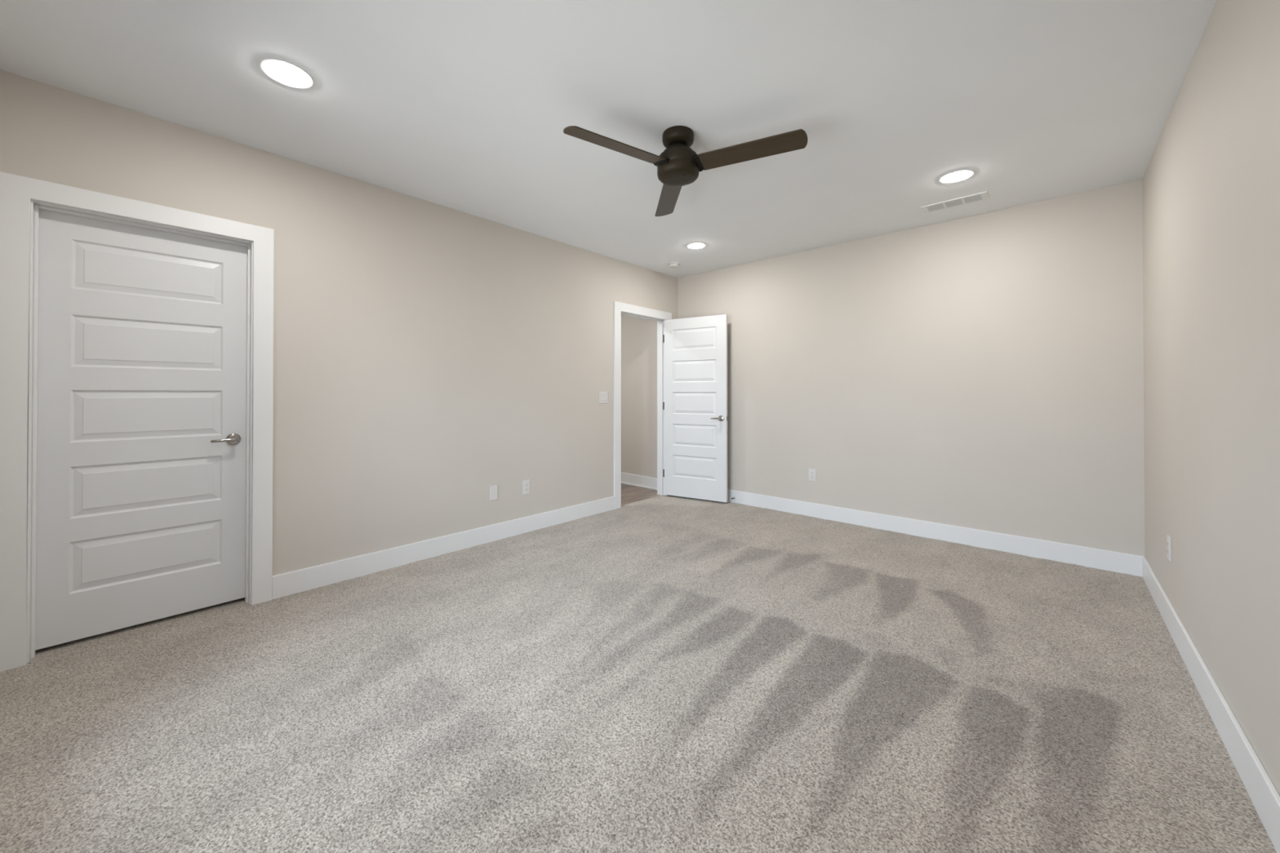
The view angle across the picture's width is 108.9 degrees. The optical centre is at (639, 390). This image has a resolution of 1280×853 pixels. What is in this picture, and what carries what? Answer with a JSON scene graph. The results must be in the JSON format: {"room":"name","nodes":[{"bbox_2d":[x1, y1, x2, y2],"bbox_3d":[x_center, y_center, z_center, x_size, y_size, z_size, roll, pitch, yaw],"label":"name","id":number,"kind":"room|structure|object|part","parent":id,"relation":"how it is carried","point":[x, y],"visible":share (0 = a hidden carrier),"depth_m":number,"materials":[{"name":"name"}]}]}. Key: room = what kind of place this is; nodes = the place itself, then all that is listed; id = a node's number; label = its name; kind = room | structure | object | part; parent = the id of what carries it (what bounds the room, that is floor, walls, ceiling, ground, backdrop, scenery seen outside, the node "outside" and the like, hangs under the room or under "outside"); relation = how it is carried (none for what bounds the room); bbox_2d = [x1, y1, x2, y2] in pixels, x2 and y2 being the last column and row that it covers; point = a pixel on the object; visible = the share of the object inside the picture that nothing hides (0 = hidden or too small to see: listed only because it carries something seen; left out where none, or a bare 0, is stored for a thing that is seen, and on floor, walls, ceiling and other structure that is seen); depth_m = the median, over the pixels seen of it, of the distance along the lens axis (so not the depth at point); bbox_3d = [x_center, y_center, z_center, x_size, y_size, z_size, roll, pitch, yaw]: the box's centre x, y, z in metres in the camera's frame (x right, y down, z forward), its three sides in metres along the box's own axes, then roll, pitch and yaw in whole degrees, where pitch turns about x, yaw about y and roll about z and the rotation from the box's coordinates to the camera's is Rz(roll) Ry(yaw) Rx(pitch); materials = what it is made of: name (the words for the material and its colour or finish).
{"room":"empty bedroom","nodes":[
{"label":"empty bedroom","id":0,"kind":"room"},
{"bbox_2d":[0,69,677,576],"bbox_3d":[-1.294,-0.066,3.800,0.116,2.683,5.136,0,-1,42],"label":"wall","id":1,"kind":"structure","parent":0,"point":[428,357],"depth_m":3.19,"materials":[{"name":"beige paint"}]},
{"bbox_2d":[0,171,274,671],"bbox_3d":[-2.555,0.142,2.403,0.152,2.207,0.966,0,-1,42],"label":"door frame","id":2,"kind":"structure","parent":1,"relation":"attached to","point":[21,197],"depth_m":2.11,"materials":[{"name":"white paint"}]},
{"bbox_2d":[35,208,247,650],"bbox_3d":[-2.561,0.178,2.408,0.098,2.072,0.762,0,-1,42],"label":"door","id":3,"kind":"structure","parent":1,"relation":"in","point":[142,359],"depth_m":2.37,"materials":[{"name":"white paint"}]},
{"bbox_3d":[-2.362,0.282,2.595,0.054,0.023,0.112,0,-1,42],"label":"lever","id":4,"kind":"part","parent":3,"relation":"part of","materials":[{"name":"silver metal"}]},
{"bbox_3d":[-2.355,0.283,2.649,0.010,0.067,0.067,0,-1,42],"label":"handle","id":5,"kind":"part","parent":3,"relation":"part of","materials":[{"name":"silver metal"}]},
{"bbox_2d":[271,496,614,599],"bbox_3d":[-0.854,1.187,4.182,0.014,0.152,3.965,0,-1,42],"label":"baseboard","id":6,"kind":"structure","parent":1,"relation":"attached to","point":[290,583],"depth_m":3.33,"materials":[{"name":"white paint"}]},
{"bbox_2d":[489,484,497,501],"bbox_3d":[-1.212,0.849,3.794,0.006,0.121,0.070,0,-1,42],"label":"blank wall plate","id":7,"kind":"object","parent":1,"relation":"attached to","point":[493,489],"visible":1,"depth_m":3.79,"materials":[{"name":"white plastic"}]},
{"bbox_2d":[522,480,529,494],"bbox_3d":[-1.001,0.852,4.026,0.008,0.121,0.074,0,-1,42],"label":"wall outlet","id":8,"kind":"object","parent":1,"relation":"attached to","point":[526,484],"visible":1,"depth_m":4.02,"materials":[{"name":"white plastic"}]},
{"bbox_2d":[524,483,528,491],"bbox_3d":[-0.999,0.852,4.025,0.003,0.068,0.034,0,-1,42],"label":"receptacle","id":9,"kind":"object","parent":8,"relation":"attached to","point":[526,484],"depth_m":4.02,"materials":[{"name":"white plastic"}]},
{"bbox_2d":[599,391,608,403],"bbox_3d":[-0.374,0.072,4.724,0.010,0.119,0.120,0,-1,42],"label":"light switch","id":10,"kind":"object","parent":1,"relation":"attached to","point":[603,396],"visible":1,"depth_m":4.72,"materials":[{"name":"white plastic"}]},
{"bbox_2d":[613,301,671,509],"bbox_3d":[0.004,0.161,5.236,0.152,2.207,0.972,0,-1,42],"label":"door frame","id":11,"kind":"structure","parent":1,"relation":"attached to","point":[620,308],"depth_m":4.90,"materials":[{"name":"white paint"}]},
{"bbox_2d":[662,314,728,502],"bbox_3d":[0.616,0.197,5.261,0.828,2.072,0.160,0,0,31],"label":"door","id":12,"kind":"structure","parent":1,"relation":"in","point":[695,406],"depth_m":5.22,"materials":[{"name":"white paint"}]},
{"bbox_3d":[0.897,0.309,5.065,0.067,0.067,0.010,0,0,31],"label":"handle","id":13,"kind":"part","parent":12,"relation":"part of","materials":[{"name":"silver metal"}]},
{"bbox_2d":[0,0,1217,278],"bbox_3d":[0.234,-1.476,2.507,4.131,0.120,5.252,0,-1,42],"label":"ceiling","id":14,"kind":"structure","parent":0,"point":[466,106],"depth_m":2.16,"materials":[{"name":"white paint"}]},
{"bbox_2d":[259,57,313,88],"bbox_3d":[-1.580,-1.413,2.050,0.193,0.013,0.193,0,-1,42],"label":"recessed light","id":15,"kind":"object","parent":14,"relation":"in","point":[283,72],"visible":1,"depth_m":2.03,"materials":[{"name":"white paint"}]},
{"bbox_2d":[666,262,679,267],"bbox_3d":[0.370,-1.380,5.045,0.138,0.040,0.138,0,-1,42],"label":"smoke detector","id":16,"kind":"object","parent":14,"relation":"attached to","point":[671,264],"visible":1,"depth_m":5.00,"materials":[{"name":"white plastic"}]},
{"bbox_2d":[563,125,807,216],"bbox_3d":[0.210,-1.290,2.423,1.169,0.254,1.160,0,-1,42],"label":"ceiling fan","id":17,"kind":"object","parent":14,"relation":"hanging from","point":[678,166],"visible":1,"depth_m":2.42,"materials":[{"name":"black metal"}]},
{"bbox_3d":[-0.125,-1.233,2.304,0.544,0.006,0.129,0,13,-34],"label":"fan blade","id":18,"kind":"part","parent":17,"relation":"part of","materials":[{"name":"brown wood"}]},
{"bbox_3d":[0.183,-1.229,2.932,0.129,0.006,0.544,-13,1,-4],"label":"fan blade","id":19,"kind":"part","parent":17,"relation":"part of","materials":[{"name":"brown wood"}]},
{"bbox_3d":[0.574,-1.233,2.351,0.544,0.006,0.129,0,-14,26],"label":"fan blade","id":20,"kind":"part","parent":17,"relation":"part of","materials":[{"name":"brown wood"}]},
{"bbox_2d":[686,242,706,248],"bbox_3d":[0.546,-1.397,4.432,0.193,0.013,0.193,0,-1,42],"label":"recessed light","id":21,"kind":"object","parent":14,"relation":"in","point":[694,245],"visible":1,"depth_m":4.41,"materials":[{"name":"white paint"}]},
{"bbox_2d":[920,191,989,213],"bbox_3d":[2.360,-1.407,3.433,0.409,0.008,0.165,0,-1,42],"label":"ceiling vent","id":22,"kind":"object","parent":14,"relation":"in","point":[982,196],"visible":1,"depth_m":3.42,"materials":[{"name":"white metal"}]},
{"bbox_3d":[2.272,-1.407,3.512,0.102,0.005,0.121,0,-1,42],"label":"louver panel","id":23,"kind":"part","parent":22,"relation":"part of","materials":[{"name":"white metal"}]},
{"bbox_3d":[2.358,-1.408,3.434,0.102,0.005,0.121,0,-1,42],"label":"louver panel","id":24,"kind":"part","parent":22,"relation":"part of","materials":[{"name":"white metal"}]},
{"bbox_3d":[2.444,-1.408,3.357,0.102,0.005,0.121,0,-1,42],"label":"louver panel","id":25,"kind":"part","parent":22,"relation":"part of","materials":[{"name":"white metal"}]},
{"bbox_2d":[938,168,974,183],"bbox_3d":[2.088,-1.407,3.019,0.193,0.013,0.193,0,-1,42],"label":"recessed light","id":26,"kind":"object","parent":14,"relation":"in","point":[958,175],"visible":1,"depth_m":3.00,"materials":[{"name":"white paint"}]},
{"bbox_2d":[0,484,1276,852],"bbox_3d":[-0.422,1.264,3.005,5.566,0.053,5.133,0,-1,42],"label":"floor","id":27,"kind":"structure","parent":0,"point":[662,673],"depth_m":1.76,"materials":[{"name":"beige carpet"}]},
{"bbox_2d":[621,315,657,478],"bbox_3d":[-0.985,-0.056,5.387,1.551,2.683,2.507,0,-1,42],"label":"wall","id":28,"kind":"structure","parent":0,"point":[638,335],"depth_m":6.05,"materials":[{"name":"beige paint"}]},
{"bbox_2d":[621,472,657,490],"bbox_3d":[-0.188,1.193,6.173,1.435,0.148,0.028,0,-1,42],"label":"baseboard","id":29,"kind":"structure","parent":28,"relation":"attached to","point":[644,482],"depth_m":6.01,"materials":[{"name":"white paint"}]},
{"bbox_2d":[677,179,1145,556],"bbox_3d":[1.955,-0.062,4.403,4.131,2.683,0.116,0,-1,42],"label":"wall","id":30,"kind":"structure","parent":0,"point":[984,371],"depth_m":3.74,"materials":[{"name":"beige paint"}]},
{"bbox_2d":[808,468,816,481],"bbox_3d":[1.709,0.838,4.537,0.074,0.121,0.008,0,-1,42],"label":"wall outlet","id":31,"kind":"object","parent":30,"relation":"attached to","point":[812,473],"visible":1,"depth_m":4.53,"materials":[{"name":"white plastic"}]},
{"bbox_2d":[810,471,813,478],"bbox_3d":[1.707,0.838,4.535,0.034,0.068,0.003,0,-1,42],"label":"receptacle","id":32,"kind":"object","parent":31,"relation":"attached to","point":[811,473],"depth_m":4.53,"materials":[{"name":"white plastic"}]},
{"bbox_2d":[727,488,1144,577],"bbox_3d":[1.917,1.188,4.342,3.885,0.152,0.014,0,-1,42],"label":"baseboard","id":33,"kind":"structure","parent":30,"relation":"attached to","point":[1102,559],"depth_m":3.71,"materials":[{"name":"white paint"}]},
{"bbox_2d":[1142,0,1279,795],"bbox_3d":[1.685,-0.084,1.109,0.116,2.683,5.136,0,-1,42],"label":"wall","id":34,"kind":"structure","parent":0,"point":[1211,180],"depth_m":1.62,"materials":[{"name":"beige paint"}]},
{"bbox_2d":[1167,534,1171,561],"bbox_3d":[2.766,0.824,2.392,0.008,0.121,0.074,0,-1,42],"label":"wall outlet","id":35,"kind":"object","parent":34,"relation":"attached to","point":[1169,539],"visible":1,"depth_m":2.37,"materials":[{"name":"white plastic"}]},
{"bbox_2d":[1167,541,1168,555],"bbox_3d":[2.764,0.824,2.393,0.003,0.068,0.034,0,-1,42],"label":"receptacle","id":36,"kind":"object","parent":35,"relation":"attached to","point":[1167,541],"depth_m":2.39,"materials":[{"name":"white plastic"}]},
{"bbox_2d":[1142,556,1279,852],"bbox_3d":[1.671,1.167,1.182,0.014,0.152,5.006,0,-1,42],"label":"baseboard","id":37,"kind":"structure","parent":34,"relation":"attached to","point":[1265,798],"depth_m":1.57,"materials":[{"name":"white paint"}]}
]}

